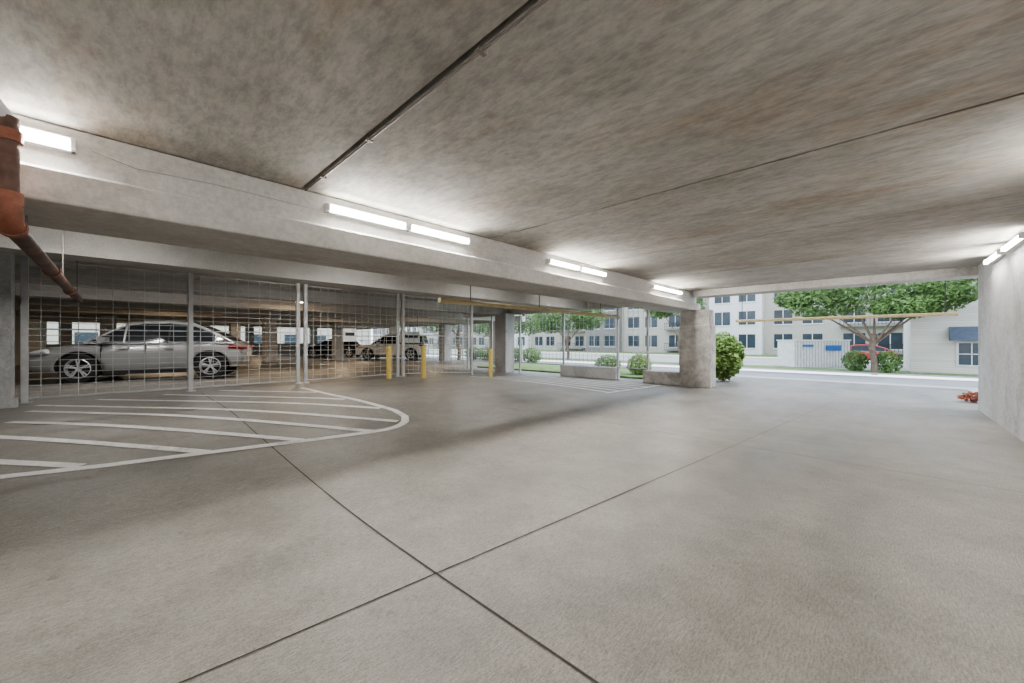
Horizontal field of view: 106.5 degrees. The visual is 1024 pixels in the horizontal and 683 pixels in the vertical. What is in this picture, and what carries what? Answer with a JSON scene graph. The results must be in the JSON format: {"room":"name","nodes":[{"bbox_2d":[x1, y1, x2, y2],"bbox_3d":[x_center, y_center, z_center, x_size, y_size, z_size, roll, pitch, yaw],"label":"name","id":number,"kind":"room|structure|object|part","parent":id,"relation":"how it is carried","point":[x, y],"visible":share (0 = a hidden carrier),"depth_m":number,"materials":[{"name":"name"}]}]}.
{"room":"parking garage","nodes":[
{"label":"parking garage","id":0,"kind":"room"},
{"bbox_2d":[0,253,18,408],"bbox_3d":[-9.489,-0.060,3.386,0.470,2.620,6.320,0,0,44],"label":"wall","id":1,"kind":"structure","parent":0,"point":[7,261],"depth_m":5.53,"materials":[{"name":"concrete"}]},
{"bbox_2d":[15,315,46,365],"bbox_3d":[-17.727,-0.060,13.104,24.880,2.620,0.300,0,0,44],"label":"wall","id":2,"kind":"structure","parent":0,"point":[32,345],"depth_m":18.02,"materials":[{"name":"concrete"}]},
{"bbox_2d":[46,322,328,355],"bbox_3d":[-20.289,-0.060,28.094,0.400,2.520,17.750,0,0,44],"label":"wall","id":3,"kind":"structure","parent":0,"point":[284,346],"depth_m":28.83,"materials":[{"name":"concrete"}]},
{"bbox_2d":[0,226,589,328],"bbox_3d":[-9.782,-1.185,17.741,24.740,0.290,18.000,0,0,44],"label":"beam","id":4,"kind":"structure","parent":0,"point":[78,246],"depth_m":8.81,"materials":[{"name":"grey concrete"}]},
{"bbox_2d":[400,315,419,342],"bbox_3d":[-4.207,-0.525,15.775,0.060,1.150,0.900,0,0,44],"label":"hanging sign","id":5,"kind":"object","parent":4,"relation":"hanging from","point":[416,333],"visible":0.47,"depth_m":15.83,"materials":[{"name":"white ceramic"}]},
{"bbox_2d":[0,355,1023,682],"bbox_3d":[-11.408,1.084,15.835,41.600,0.267,23.000,0,0,44],"label":"floor","id":6,"kind":"structure","parent":0,"point":[737,563],"depth_m":2.36,"materials":[{"name":"concrete"}]},
{"bbox_2d":[100,315,116,334],"bbox_3d":[-17.432,0.060,16.498,0.600,2.320,0.500,0,0,44],"label":"column","id":7,"kind":"structure","parent":6,"relation":"on","point":[102,321],"depth_m":16.26,"materials":[{"name":"grey concrete"}]},
{"bbox_2d":[29,321,252,382],"bbox_3d":[-9.223,0.210,9.882,4.087,1.480,2.016,0,0,-26],"label":"sedan","id":8,"kind":"object","parent":6,"relation":"on","point":[50,358],"visible":0.82,"depth_m":9.17,"materials":[{"name":"silver paint"}]},
{"bbox_3d":[-9.223,0.330,9.883,4.087,0.860,2.016,0,0,-26],"label":"trim","id":9,"kind":"part","parent":8,"relation":"part of","materials":[{"name":"silver paint"}]},
{"bbox_2d":[19,256,301,403],"bbox_3d":[-6.158,-0.170,7.244,0.140,2.280,3.960,0,0,44],"label":"fence","id":10,"kind":"object","parent":6,"relation":"on","point":[24,260],"visible":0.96,"depth_m":7.10,"materials":[{"name":"metal"}]},
{"bbox_2d":[229,323,240,339],"bbox_3d":[-16.708,0.060,23.018,0.600,2.320,0.500,0,0,44],"label":"column","id":11,"kind":"structure","parent":6,"relation":"on","point":[232,326],"depth_m":22.84,"materials":[{"name":"grey concrete"}]},
{"bbox_2d":[262,317,276,361],"bbox_3d":[-11.304,0.060,17.817,0.600,2.320,0.500,0,0,44],"label":"column","id":12,"kind":"structure","parent":6,"relation":"on","point":[265,327],"depth_m":17.61,"materials":[{"name":"grey concrete"}]},
{"bbox_2d":[0,376,661,478],"bbox_3d":[-1.675,1.067,7.976,4.986,0.245,11.429,0,0,44],"label":"floor marking","id":13,"kind":"object","parent":6,"relation":"on","point":[404,418],"visible":0.97,"depth_m":4.37,"materials":[{"name":"paint"}]},
{"bbox_2d":[302,339,364,356],"bbox_3d":[-13.649,0.475,29.654,4.636,1.450,2.016,0,0,-1],"label":"sedan","id":14,"kind":"object","parent":6,"relation":"on","point":[326,346],"visible":0.6,"depth_m":28.81,"materials":[{"name":"black paint"}]},
{"bbox_2d":[332,323,343,360],"bbox_3d":[-10.706,0.060,23.487,0.600,2.320,0.500,0,0,44],"label":"column","id":15,"kind":"structure","parent":6,"relation":"on","point":[338,329],"depth_m":23.26,"materials":[{"name":"grey concrete"}]},
{"bbox_2d":[301,284,400,382],"bbox_3d":[-3.918,-0.169,9.572,0.140,2.282,2.460,0,0,44],"label":"security gate","id":16,"kind":"object","parent":6,"relation":"on","point":[348,335],"visible":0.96,"depth_m":9.37,"materials":[{"name":"metal"}]},
{"bbox_2d":[386,345,391,378],"bbox_3d":[-3.151,0.540,9.777,0.130,0.880,0.130,0,0,44],"label":"bollard","id":17,"kind":"object","parent":6,"relation":"on","point":[388,347],"visible":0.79,"depth_m":9.73,"materials":[{"name":"yellow metal"}]},
{"bbox_2d":[388,327,395,333],"bbox_3d":[-8.971,0.060,28.895,0.600,2.320,0.500,0,0,44],"label":"column","id":18,"kind":"structure","parent":6,"relation":"on","point":[391,330],"depth_m":28.66,"materials":[{"name":"concrete"}]},
{"bbox_2d":[356,334,429,359],"bbox_3d":[-7.987,0.350,25.732,4.636,1.700,2.128,0,0,-1],"label":"suv","id":19,"kind":"object","parent":6,"relation":"on","point":[364,353],"visible":0.68,"depth_m":24.86,"materials":[{"name":"white paint"}]},
{"bbox_3d":[-7.987,0.515,25.732,4.636,0.990,2.128,0,0,-1],"label":"trim","id":20,"kind":"part","parent":19,"relation":"part of","materials":[{"name":"white paint"}]},
{"bbox_2d":[421,346,425,377],"bbox_3d":[-2.314,0.547,9.998,0.130,0.880,0.130,0,0,44],"label":"bollard","id":21,"kind":"object","parent":6,"relation":"on","point":[423,348],"visible":0.82,"depth_m":9.95,"materials":[{"name":"yellow metal"}]},
{"bbox_2d":[401,294,474,375],"bbox_3d":[-2.153,-0.109,11.405,0.140,2.402,2.590,0,0,44],"label":"fence","id":22,"kind":"object","parent":6,"relation":"on","point":[403,299],"visible":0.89,"depth_m":11.11,"materials":[{"name":"metal"}]},
{"bbox_2d":[361,339,522,363],"bbox_3d":[-6.444,0.547,26.880,19.444,1.374,0.120,0,0,44],"label":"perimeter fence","id":23,"kind":"object","parent":6,"relation":"on","point":[462,354],"visible":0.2,"depth_m":22.23,"materials":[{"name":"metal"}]},
{"bbox_2d":[439,324,450,360],"bbox_3d":[-4.287,0.060,24.388,0.600,2.320,0.500,0,0,44],"label":"column","id":24,"kind":"structure","parent":6,"relation":"on","point":[446,347],"depth_m":24.21,"materials":[{"name":"concrete"}]},
{"bbox_2d":[489,349,492,376],"bbox_3d":[-0.647,0.659,11.586,0.130,0.880,0.130,0,0,44],"label":"bollard","id":25,"kind":"object","parent":6,"relation":"on","point":[490,350],"visible":0.84,"depth_m":11.53,"materials":[{"name":"yellow metal"}]},
{"bbox_2d":[489,321,494,364],"bbox_3d":[-0.807,0.060,19.929,0.600,2.320,0.500,0,0,44],"label":"column","id":26,"kind":"structure","parent":6,"relation":"on","point":[489,321],"depth_m":19.73,"materials":[{"name":"grey concrete"}]},
{"bbox_2d":[495,313,513,371],"bbox_3d":[-0.290,0.060,15.129,0.600,2.320,0.500,0,0,44],"label":"column","id":27,"kind":"structure","parent":6,"relation":"on","point":[504,323],"depth_m":14.94,"materials":[{"name":"grey concrete"}]},
{"bbox_2d":[467,307,648,379],"bbox_3d":[1.027,0.055,14.278,8.500,2.330,0.120,0,0,44],"label":"perimeter fence","id":28,"kind":"object","parent":6,"relation":"on","point":[563,335],"visible":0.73,"depth_m":13.48,"materials":[{"name":"metal"}]},
{"bbox_2d":[477,363,678,378],"bbox_3d":[2.521,1.180,16.032,8.200,0.080,3.400,0,0,44],"label":"planting bed","id":29,"kind":"object","parent":6,"relation":"on","point":[624,373],"visible":0.36,"depth_m":15.65,"materials":[{"name":"green plant"}]},
{"bbox_2d":[594,355,620,366],"bbox_3d":[3.609,0.833,14.432,1.062,0.774,1.012,0,0,44],"label":"bush","id":30,"kind":"object","parent":29,"relation":"on","point":[612,362],"visible":0.58,"depth_m":14.26,"materials":[{"name":"green plant"}]},
{"bbox_2d":[627,354,651,374],"bbox_3d":[4.411,0.818,13.236,0.889,0.805,0.891,0,0,44],"label":"bush","id":31,"kind":"object","parent":29,"relation":"on","point":[638,358],"visible":0.84,"depth_m":13.10,"materials":[{"name":"green plant"}]},
{"bbox_2d":[560,365,619,379],"bbox_3d":[2.566,1.010,12.797,2.150,0.380,0.300,0,0,44],"label":"wall","id":32,"kind":"structure","parent":6,"relation":"on","point":[565,370],"depth_m":12.60,"materials":[{"name":"concrete"}]},
{"bbox_2d":[178,393,1018,682],"bbox_3d":[0.498,1.072,2.572,13.279,0.250,9.775,0,0,-4],"label":"joint","id":33,"kind":"object","parent":6,"relation":"on","point":[454,585],"visible":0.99,"depth_m":1.89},
{"bbox_2d":[643,309,715,388],"bbox_3d":[4.537,0.185,10.519,1.850,2.030,0.450,0,0,44],"label":"concrete column","id":34,"kind":"structure","parent":6,"relation":"on","point":[697,330],"depth_m":10.01,"materials":[{"name":"grey concrete"}]},
{"bbox_2d":[716,331,745,380],"bbox_3d":[6.465,0.447,11.684,1.219,1.545,1.180,0,0,44],"label":"bush","id":35,"kind":"object","parent":6,"relation":"on","point":[729,354],"visible":0.77,"depth_m":11.34,"materials":[{"name":"green plant"}]},
{"bbox_2d":[956,391,977,402],"bbox_3d":[9.117,1.097,7.535,0.436,0.245,0.461,0,0,-23],"label":"flowering bush","id":36,"kind":"object","parent":6,"relation":"on","point":[969,394],"visible":0.71,"depth_m":7.53,"materials":[{"name":"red plant"}]},
{"bbox_2d":[0,0,1023,316],"bbox_3d":[-9.967,-1.470,14.448,37.600,0.300,23.000,0,0,44],"label":"ceiling","id":37,"kind":"structure","parent":0,"point":[688,145],"depth_m":2.20,"materials":[{"name":"concrete"}]},
{"bbox_2d":[0,99,82,302],"bbox_3d":[-4.863,-0.962,4.003,6.041,0.759,0.291,0,0,44],"label":"drain pipe","id":38,"kind":"object","parent":37,"relation":"attached to","point":[13,226],"visible":0.93,"depth_m":2.05,"materials":[{"name":"metal"}]},
{"bbox_2d":[12,113,699,312],"bbox_3d":[-1.441,-1.070,4.163,0.850,0.500,18.000,0,0,44],"label":"beam","id":39,"kind":"structure","parent":37,"relation":"attached to","point":[88,191],"depth_m":3.08,"materials":[{"name":"concrete"}]},
{"bbox_2d":[20,125,76,154],"bbox_3d":[-2.950,-1.200,2.062,0.090,0.080,0.790,0,0,44],"label":"fluorescent light","id":40,"kind":"object","parent":39,"relation":"attached to","point":[32,136],"visible":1,"depth_m":2.26,"materials":[{"name":"white plastic"}]},
{"bbox_2d":[92,150,317,209],"bbox_3d":[-2.189,-1.180,2.904,0.024,0.046,1.351,0,0,43],"label":"cable","id":41,"kind":"object","parent":39,"relation":"attached to","point":[92,150],"visible":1,"depth_m":2.77,"materials":[{"name":"metal"}]},
{"bbox_2d":[324,202,407,230],"bbox_3d":[-1.383,-1.200,3.690,0.090,0.080,0.790,0,0,44],"label":"fluorescent light","id":42,"kind":"object","parent":39,"relation":"attached to","point":[329,208],"visible":1,"depth_m":3.64,"materials":[{"name":"white plastic"}]},
{"bbox_2d":[406,223,470,244],"bbox_3d":[-0.807,-1.200,4.288,0.090,0.080,0.810,0,0,44],"label":"fluorescent light","id":43,"kind":"object","parent":39,"relation":"attached to","point":[412,228],"visible":0.94,"depth_m":4.24,"materials":[{"name":"white plastic"}]},
{"bbox_2d":[546,258,579,270],"bbox_3d":[0.808,-1.200,5.967,0.090,0.080,0.790,0,0,44],"label":"fluorescent light","id":44,"kind":"object","parent":39,"relation":"attached to","point":[549,261],"visible":1,"depth_m":5.91,"materials":[{"name":"white plastic"}]},
{"bbox_2d":[578,266,606,276],"bbox_3d":[1.384,-1.200,6.565,0.090,0.080,0.810,0,0,44],"label":"fluorescent light","id":45,"kind":"object","parent":39,"relation":"attached to","point":[582,269],"visible":0.88,"depth_m":6.53,"materials":[{"name":"white plastic"}]},
{"bbox_2d":[650,284,668,291],"bbox_3d":[3.325,-1.200,8.582,0.090,0.080,0.790,0,0,44],"label":"fluorescent light","id":46,"kind":"object","parent":39,"relation":"attached to","point":[652,286],"visible":1,"depth_m":8.52,"materials":[{"name":"white plastic"}]},
{"bbox_2d":[667,288,682,294],"bbox_3d":[3.901,-1.200,9.181,0.090,0.080,0.810,0,0,44],"label":"fluorescent light","id":47,"kind":"object","parent":39,"relation":"attached to","point":[670,290],"visible":0.9,"depth_m":9.18,"materials":[{"name":"white plastic"}]},
{"bbox_2d":[305,0,548,190],"bbox_3d":[-0.067,-1.313,1.661,4.800,0.014,0.050,0,0,44],"label":"conduit","id":48,"kind":"object","parent":37,"relation":"attached to","point":[480,51],"depth_m":1.88,"materials":[{"name":"grey metal"}]},
{"bbox_2d":[356,302,622,329],"bbox_3d":[-5.558,-1.335,23.320,31.650,0.570,4.200,0,0,44],"label":"beam","id":49,"kind":"structure","parent":37,"relation":"attached to","point":[590,305],"depth_m":14.96,"materials":[{"name":"concrete"}]},
{"bbox_2d":[438,286,619,317],"bbox_3d":[0.925,-0.998,8.894,0.087,0.644,6.300,0,0,44],"label":"bar","id":50,"kind":"object","parent":37,"relation":"hanging from","point":[440,300],"visible":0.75,"depth_m":8.01,"materials":[{"name":"metal"}]},
{"bbox_2d":[693,266,977,297],"bbox_3d":[6.735,-1.390,8.369,5.100,0.460,0.500,0,0,44],"label":"header beam","id":51,"kind":"structure","parent":0,"point":[971,272],"depth_m":7.89,"materials":[{"name":"concrete"}]},
{"bbox_2d":[735,280,957,321],"bbox_3d":[7.037,-0.893,8.452,3.700,0.814,0.068,0,0,44],"label":"bar","id":52,"kind":"object","parent":51,"relation":"attached to","point":[945,313],"visible":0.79,"depth_m":8.09,"materials":[{"name":"metal"}]},
{"bbox_2d":[978,231,1023,441],"bbox_3d":[2.219,-0.185,0.258,0.360,2.870,17.450,0,0,44],"label":"wall","id":53,"kind":"structure","parent":0,"point":[1000,283],"depth_m":5.35,"materials":[{"name":"concrete"}]},
{"bbox_2d":[983,249,1006,264],"bbox_3d":[6.963,-1.220,5.512,0.090,0.080,0.910,0,0,44],"label":"fluorescent light","id":54,"kind":"object","parent":53,"relation":"attached to","point":[998,255],"visible":0.89,"depth_m":5.43,"materials":[{"name":"white plastic"}]},
{"bbox_2d":[1001,232,1023,251],"bbox_3d":[6.166,-1.220,4.684,0.090,0.080,0.910,0,0,44],"label":"fluorescent light","id":55,"kind":"object","parent":53,"relation":"attached to","point":[1017,241],"visible":1,"depth_m":4.65,"materials":[{"name":"white plastic"}]},
{"label":"outside","id":56,"kind":"structure","parent":0,"visible":0},
{"bbox_3d":[-80.451,1.084,46.194,100.000,0.267,75.000,0,0,44],"label":"lawn","id":57,"kind":"structure","parent":56,"visible":0},
{"bbox_2d":[47,322,370,343],"bbox_3d":[-45.494,-3.150,50.719,12.100,9.300,50.000,0,0,44],"label":"apartment building","id":58,"kind":"structure","parent":57,"relation":"on","point":[324,331],"depth_m":51.68,"materials":[{"name":"beige paint"}]},
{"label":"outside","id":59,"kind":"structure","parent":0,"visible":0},
{"bbox_2d":[735,375,977,389],"bbox_3d":[28.541,1.354,-3.872,73.500,0.274,4.000,0,0,44],"label":"driveway","id":60,"kind":"structure","parent":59,"point":[735,375],"depth_m":11.50,"materials":[{"name":"concrete"}]},
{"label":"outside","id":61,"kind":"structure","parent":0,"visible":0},
{"bbox_3d":[-29.103,1.354,51.600,86.500,0.274,4.000,0,0,44],"label":"lawn","id":62,"kind":"structure","parent":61,"visible":0},
{"bbox_2d":[422,324,473,359],"bbox_3d":[-4.536,-1.489,28.333,7.247,5.802,4.568,0,0,44],"label":"street tree","id":63,"kind":"object","parent":62,"relation":"on","point":[436,327],"visible":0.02,"depth_m":27.68,"materials":[{"name":"green plant"}]},
{"bbox_2d":[464,346,480,360],"bbox_3d":[-2.632,0.818,25.823,1.286,1.034,1.284,0,0,44],"label":"hedge","id":64,"kind":"object","parent":62,"relation":"on","point":[474,350],"visible":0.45,"depth_m":25.56,"materials":[{"name":"green plant"}]},
{"bbox_2d":[477,347,488,359],"bbox_3d":[-1.705,0.824,24.905,1.326,1.022,1.324,0,0,44],"label":"hedge","id":65,"kind":"object","parent":62,"relation":"on","point":[484,353],"visible":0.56,"depth_m":24.69,"materials":[{"name":"green plant"}]},
{"bbox_2d":[514,347,518,361],"bbox_3d":[0.192,0.830,23.137,1.305,1.022,1.234,0,0,44],"label":"hedge","id":66,"kind":"object","parent":62,"relation":"on","point":[514,347],"visible":0.23,"depth_m":22.94,"materials":[{"name":"green plant"}]},
{"bbox_2d":[523,347,541,363],"bbox_3d":[1.139,0.814,22.230,1.298,1.043,1.343,0,0,44],"label":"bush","id":67,"kind":"object","parent":62,"relation":"on","point":[537,353],"visible":0.76,"depth_m":22.01,"materials":[{"name":"green plant"}]},
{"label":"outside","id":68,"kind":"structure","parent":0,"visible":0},
{"bbox_2d":[429,353,977,376],"bbox_3d":[5.628,1.640,34.692,160.000,0.001,3.200,0,0,44],"label":"lawn","id":69,"kind":"structure","parent":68,"point":[674,363],"depth_m":22.37,"materials":[{"name":"green plant"}]},
{"bbox_2d":[469,313,543,336],"bbox_3d":[-0.868,-1.210,41.028,9.903,5.941,5.307,0,0,33],"label":"street tree","id":70,"kind":"object","parent":69,"relation":"on","point":[524,325],"visible":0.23,"depth_m":39.73,"materials":[{"name":"green plant"}]},
{"bbox_2d":[533,309,606,359],"bbox_3d":[4.998,-1.041,34.728,7.291,5.600,4.266,0,0,44],"label":"street tree","id":71,"kind":"object","parent":69,"relation":"on","point":[591,322],"visible":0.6,"depth_m":34.43,"materials":[{"name":"green plant"}]},
{"bbox_2d":[644,298,708,350],"bbox_3d":[11.845,-1.157,28.030,4.583,5.826,3.244,0,0,44],"label":"street tree","id":72,"kind":"object","parent":69,"relation":"on","point":[656,314],"visible":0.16,"depth_m":28.00,"materials":[{"name":"green plant"}]},
{"bbox_2d":[841,350,868,370],"bbox_3d":[19.360,1.114,21.597,1.269,1.272,1.271,0,0,44],"label":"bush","id":73,"kind":"object","parent":69,"relation":"on","point":[859,362],"visible":0.99,"depth_m":21.42,"materials":[{"name":"green plant"}]},
{"bbox_2d":[772,278,977,374],"bbox_3d":[18.834,-1.252,19.856,8.966,6.024,4.226,0,0,44],"label":"oak tree","id":74,"kind":"object","parent":69,"relation":"on","point":[925,297],"visible":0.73,"depth_m":19.34,"materials":[{"name":"green plant"}]},
{"bbox_2d":[877,350,903,372],"bbox_3d":[19.684,1.082,20.041,1.276,1.276,1.283,0,0,44],"label":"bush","id":75,"kind":"object","parent":69,"relation":"on","point":[882,366],"visible":0.92,"depth_m":19.84,"materials":[{"name":"green plant"}]},
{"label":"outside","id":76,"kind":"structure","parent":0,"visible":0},
{"bbox_2d":[429,348,903,360],"bbox_3d":[50.422,1.640,81.240,160.000,0.001,93.000,0,0,44],"label":"lawn","id":77,"kind":"structure","parent":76,"point":[652,353],"depth_m":52.21,"materials":[{"name":"green plant"}]},
{"bbox_2d":[373,286,903,357],"bbox_3d":[13.616,-5.300,73.567,142.400,14.000,15.100,0,0,44],"label":"apartment building","id":78,"kind":"structure","parent":77,"relation":"on","point":[758,338],"depth_m":49.16,"materials":[{"name":"beige paint"}]},
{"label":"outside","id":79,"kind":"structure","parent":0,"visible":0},
{"bbox_2d":[429,349,907,370],"bbox_3d":[12.458,1.680,41.789,160.000,0.001,16.500,0,0,44],"label":"parking lot","id":80,"kind":"structure","parent":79,"point":[759,361],"depth_m":37.75,"materials":[{"name":"concrete"}]},
{"bbox_2d":[776,340,850,366],"bbox_3d":[20.244,0.775,25.725,3.700,1.790,1.710,0,0,0],"label":"shipping container","id":81,"kind":"object","parent":80,"relation":"on","point":[791,353],"visible":0.95,"depth_m":24.93,"materials":[{"name":"white metal"}]},
{"bbox_2d":[850,344,897,360],"bbox_3d":[28.189,0.955,31.162,4.636,1.450,2.016,0,0,44],"label":"sedan","id":82,"kind":"object","parent":80,"relation":"on","point":[858,347],"visible":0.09,"depth_m":30.25,"materials":[{"name":"red paint"}]},
{"bbox_2d":[904,278,977,374],"bbox_3d":[28.774,-1.250,18.941,13.400,6.100,9.400,0,0,44],"label":"house","id":83,"kind":"structure","parent":80,"relation":"on","point":[932,344],"depth_m":19.66,"materials":[{"name":"white paint"}]},
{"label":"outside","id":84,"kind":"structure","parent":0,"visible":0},
{"bbox_2d":[420,356,977,387],"bbox_3d":[1.191,1.616,30.080,160.000,0.209,7.000,0,0,44],"label":"road","id":85,"kind":"structure","parent":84,"point":[873,379],"depth_m":18.16,"materials":[{"name":"grey asphalt"}]},
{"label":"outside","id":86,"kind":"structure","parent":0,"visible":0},
{"bbox_2d":[427,354,977,378],"bbox_3d":[4.068,1.620,33.071,160.000,0.001,1.300,0,0,44],"label":"sidewalk","id":87,"kind":"structure","parent":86,"point":[427,354],"depth_m":20.29,"materials":[{"name":"concrete"}]}
]}

